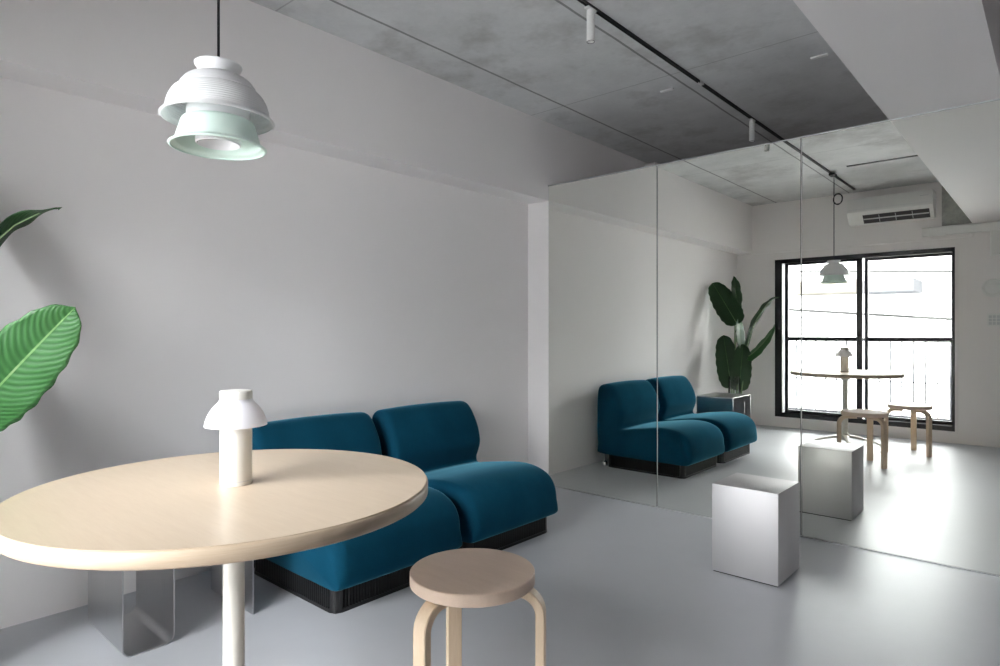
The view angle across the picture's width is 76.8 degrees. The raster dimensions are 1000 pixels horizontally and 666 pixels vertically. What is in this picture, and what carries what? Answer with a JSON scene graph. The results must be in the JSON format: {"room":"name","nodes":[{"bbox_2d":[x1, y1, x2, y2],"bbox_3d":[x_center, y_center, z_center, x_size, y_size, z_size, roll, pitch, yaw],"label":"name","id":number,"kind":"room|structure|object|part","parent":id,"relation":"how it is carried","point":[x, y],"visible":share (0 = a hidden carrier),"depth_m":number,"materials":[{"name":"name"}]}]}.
{"room":"living room","nodes":[
{"label":"living room","id":0,"kind":"room"},
{"bbox_2d":[0,77,527,628],"bbox_3d":[-0.129,-0.200,4.386,0.150,2.600,7.530,0,0,42],"label":"wall","id":1,"kind":"structure","parent":0,"point":[310,283],"depth_m":2.94,"materials":[{"name":"white paint"}]},
{"bbox_2d":[0,0,645,203],"bbox_3d":[-0.002,-1.222,4.273,0.191,0.557,7.230,0,0,42],"label":"ceiling beam","id":2,"kind":"structure","parent":1,"relation":"attached to","point":[323,93],"depth_m":3.08,"materials":[{"name":"white paint"}]},
{"bbox_2d":[0,487,999,665],"bbox_3d":[2.316,1.160,2.214,6.691,0.120,7.530,0,0,42],"label":"floor","id":3,"kind":"structure","parent":0,"point":[619,583],"depth_m":2.43,"materials":[{"name":"grey concrete"}]},
{"bbox_2d":[88,560,253,656],"bbox_3d":[-1.249,0.866,2.407,0.365,0.468,0.461,0,0,42],"label":"side table","id":4,"kind":"object","parent":3,"relation":"on","point":[151,625],"visible":0.52,"depth_m":2.29,"materials":[{"name":"metal"}]},
{"bbox_2d":[0,449,427,665],"bbox_3d":[-0.643,0.734,1.524,0.932,0.732,0.932,0,0,42],"label":"round table","id":5,"kind":"object","parent":3,"relation":"on","point":[171,512],"visible":0.98,"depth_m":1.34,"materials":[{"name":"brown wood"}]},
{"bbox_2d":[204,389,266,486],"bbox_3d":[-0.641,0.255,1.531,0.142,0.226,0.142,0,0,42],"label":"table lamp","id":6,"kind":"object","parent":5,"relation":"on","point":[235,414],"visible":1,"depth_m":1.50,"materials":[{"name":"white plastic"}]},
{"bbox_3d":[-0.641,0.194,1.531,0.142,0.065,0.142,0,0,42],"label":"lamp shade","id":7,"kind":"part","parent":6,"relation":"part of","materials":[{"name":"white plastic"}]},
{"bbox_2d":[252,412,461,613],"bbox_3d":[-0.695,0.759,2.921,0.840,0.683,0.672,0,0,42],"label":"lounge chair","id":8,"kind":"object","parent":3,"relation":"on","point":[340,577],"visible":0.56,"depth_m":2.68,"materials":[{"name":"blue fabric"}]},
{"bbox_3d":[-0.910,0.634,3.112,0.265,0.433,0.672,0,0,42],"label":"backrest","id":9,"kind":"part","parent":8,"relation":"part of","materials":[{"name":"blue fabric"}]},
{"bbox_3d":[-0.678,1.093,2.906,0.666,0.014,0.640,0,0,42],"label":"rail","id":10,"kind":"part","parent":8,"relation":"part of","materials":[{"name":"black plastic"}]},
{"bbox_3d":[-0.694,0.866,2.920,0.838,0.273,0.672,0,0,42],"label":"seat","id":11,"kind":"part","parent":8,"relation":"part of","materials":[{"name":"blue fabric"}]},
{"bbox_2d":[372,401,557,549],"bbox_3d":[-0.203,0.759,3.474,0.840,0.683,0.672,0,0,42],"label":"lounge chair","id":12,"kind":"object","parent":3,"relation":"on","point":[500,505],"visible":0.71,"depth_m":3.37,"materials":[{"name":"blue fabric"}]},
{"bbox_3d":[-0.418,0.634,3.665,0.265,0.433,0.672,0,0,42],"label":"backrest","id":13,"kind":"part","parent":12,"relation":"part of","materials":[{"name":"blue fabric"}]},
{"bbox_3d":[-0.202,0.866,3.473,0.838,0.273,0.672,0,0,42],"label":"seat","id":14,"kind":"part","parent":12,"relation":"part of","materials":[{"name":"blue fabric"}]},
{"bbox_3d":[-0.187,1.093,3.459,0.666,0.014,0.640,0,0,42],"label":"rail","id":15,"kind":"part","parent":12,"relation":"part of","materials":[{"name":"black plastic"}]},
{"bbox_2d":[410,548,545,665],"bbox_3d":[-0.088,0.880,1.746,0.372,0.440,0.378,0,0,42],"label":"stool","id":16,"kind":"object","parent":3,"relation":"on","point":[454,580],"visible":1,"depth_m":1.70,"materials":[{"name":"brown wood"}]},
{"bbox_3d":[-0.161,0.898,1.655,0.045,0.404,0.144,0,0,40],"label":"leg","id":17,"kind":"part","parent":16,"relation":"part of","materials":[{"name":"brown wood"}]},
{"bbox_3d":[-0.121,0.898,1.880,0.045,0.404,0.144,0,0,-20],"label":"leg","id":18,"kind":"part","parent":16,"relation":"part of","materials":[{"name":"brown wood"}]},
{"bbox_3d":[-0.076,0.677,1.756,0.347,0.034,0.347,0,0,42],"label":"seat","id":19,"kind":"part","parent":16,"relation":"part of","materials":[{"name":"brown wood"}]},
{"bbox_3d":[0.053,0.898,1.734,0.144,0.404,0.045,0,0,10],"label":"leg","id":20,"kind":"part","parent":16,"relation":"part of","materials":[{"name":"brown wood"}]},
{"bbox_2d":[712,473,799,586],"bbox_3d":[1.185,0.898,2.920,0.294,0.404,0.297,0,0,42],"label":"side table","id":21,"kind":"object","parent":3,"relation":"on","point":[756,519],"visible":1,"depth_m":2.81,"materials":[{"name":"silver metal"}]},
{"bbox_3d":[-1.729,0.790,2.049,0.132,0.620,0.132,0,0,42],"label":"floor vase","id":22,"kind":"object","parent":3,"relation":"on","visible":0},
{"bbox_2d":[0,207,81,431],"bbox_3d":[-1.628,0.226,1.969,0.801,1.690,0.255,0,0,32],"label":"banana plant","id":23,"kind":"object","parent":22,"relation":"in","point":[35,348],"visible":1,"depth_m":1.86,"materials":[{"name":"green plant"}]},
{"bbox_2d":[249,0,888,163],"bbox_3d":[2.316,-1.575,2.214,6.691,0.150,7.530,0,0,42],"label":"ceiling","id":24,"kind":"structure","parent":0,"point":[535,58],"depth_m":3.48,"materials":[{"name":"concrete"}]},
{"bbox_2d":[645,162,658,166],"bbox_3d":[1.353,-1.292,5.578,0.100,0.385,0.120,0,0,42],"label":"trim","id":25,"kind":"structure","parent":24,"relation":"attached to","point":[651,163],"depth_m":5.53,"materials":[{"name":"white paint"}]},
{"bbox_2d":[660,88,673,92],"bbox_3d":[1.034,-1.495,3.901,0.084,0.010,0.022,0,0,42],"label":"ceiling bar","id":26,"kind":"object","parent":24,"relation":"attached to","point":[669,89],"visible":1,"depth_m":3.89,"materials":[{"name":"white plastic"}]},
{"bbox_2d":[577,0,784,139],"bbox_3d":[0.793,-1.492,3.319,0.023,0.015,6.400,0,0,42],"label":"track rail","id":27,"kind":"object","parent":24,"relation":"attached to","point":[600,13],"visible":0.89,"depth_m":3.49,"materials":[{"name":"black metal"}]},
{"bbox_2d":[158,0,274,160],"bbox_3d":[-0.709,-0.974,1.590,0.267,1.023,0.267,0,0,2],"label":"pendant lamp","id":28,"kind":"object","parent":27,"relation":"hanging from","point":[216,112],"visible":1,"depth_m":1.53,"materials":[{"name":"white plastic"}]},
{"bbox_3d":[-0.709,-0.572,1.590,0.267,0.080,0.267,0,0,42],"label":"lamp shade","id":29,"kind":"part","parent":28,"relation":"part of","materials":[{"name":"white plastic"}]},
{"bbox_3d":[-0.709,-0.497,1.590,0.229,0.070,0.229,0,0,42],"label":"lamp shade","id":30,"kind":"part","parent":28,"relation":"part of","materials":[{"name":"white plastic"}]},
{"bbox_2d":[195,135,240,150],"bbox_3d":[-0.709,-0.500,1.590,0.149,0.056,0.149,0,0,42],"label":"diffuser","id":31,"kind":"object","parent":28,"relation":"attached to","point":[217,143],"depth_m":1.62,"materials":[{"name":"white plastic"}]},
{"bbox_3d":[-0.709,-1.061,1.590,0.006,0.818,0.006,0,0,19],"label":"cord","id":32,"kind":"part","parent":28,"relation":"part of","materials":[{"name":"black plastic"}]},
{"bbox_2d":[584,5,596,43],"bbox_3d":[0.417,-1.409,2.898,0.037,0.153,0.070,0,0,42],"label":"spotlight","id":33,"kind":"object","parent":27,"relation":"attached to","point":[591,11],"visible":1,"depth_m":2.88,"materials":[{"name":"white plastic"}]},
{"bbox_2d":[748,118,754,141],"bbox_3d":[1.762,-1.409,4.412,0.037,0.153,0.070,0,0,42],"label":"spotlight","id":34,"kind":"object","parent":27,"relation":"attached to","point":[751,121],"visible":1,"depth_m":4.40,"materials":[{"name":"white metal"}]},
{"bbox_2d":[810,53,827,59],"bbox_3d":[1.732,-1.495,3.422,0.084,0.010,0.022,0,0,42],"label":"ceiling bar","id":35,"kind":"object","parent":24,"relation":"attached to","point":[825,54],"visible":1,"depth_m":3.42,"materials":[{"name":"white plastic"}]},
{"bbox_2d":[528,138,801,534],"bbox_3d":[2.628,0.028,2.564,6.391,2.144,0.092,0,0,42],"label":"wall","id":36,"kind":"structure","parent":0,"point":[538,213],"depth_m":4.59,"materials":[{"name":"white paint"}]},
{"bbox_2d":[549,166,656,506],"bbox_3d":[0.668,0.025,4.238,0.849,2.138,0.008,0,0,42],"label":"mirror panel","id":37,"kind":"object","parent":36,"relation":"attached to","point":[603,229],"visible":0.86,"depth_m":4.21,"materials":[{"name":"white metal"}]},
{"bbox_2d":[658,138,800,534],"bbox_3d":[1.304,0.025,3.673,0.841,2.138,0.008,0,0,42],"label":"mirror panel","id":38,"kind":"object","parent":36,"relation":"attached to","point":[729,223],"visible":0.93,"depth_m":3.66,"materials":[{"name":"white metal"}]},
{"bbox_2d":[548,98,999,185],"bbox_3d":[1.308,-1.047,3.675,2.560,0.006,0.024,0,0,42],"label":"trim","id":39,"kind":"structure","parent":36,"relation":"attached to","point":[998,98],"depth_m":3.39,"materials":[{"name":"silver metal"}]},
{"bbox_2d":[555,486,999,576],"bbox_3d":[1.304,1.097,3.671,2.560,0.006,0.012,0,0,42],"label":"trim","id":40,"kind":"structure","parent":36,"relation":"attached to","point":[555,486],"depth_m":3.25,"materials":[{"name":"silver metal"}]},
{"bbox_2d":[793,0,999,118],"bbox_3d":[1.815,-1.275,2.659,0.447,0.450,7.230,0,0,42],"label":"ceiling beam","id":41,"kind":"structure","parent":36,"relation":"attached to","point":[911,57],"depth_m":2.33,"materials":[{"name":"white paint"}]},
{"bbox_2d":[802,100,999,575],"bbox_3d":[1.940,0.025,3.108,0.848,2.138,0.008,0,0,42],"label":"mirror panel","id":42,"kind":"object","parent":36,"relation":"attached to","point":[901,217],"visible":1,"depth_m":3.08,"materials":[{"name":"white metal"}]}
]}

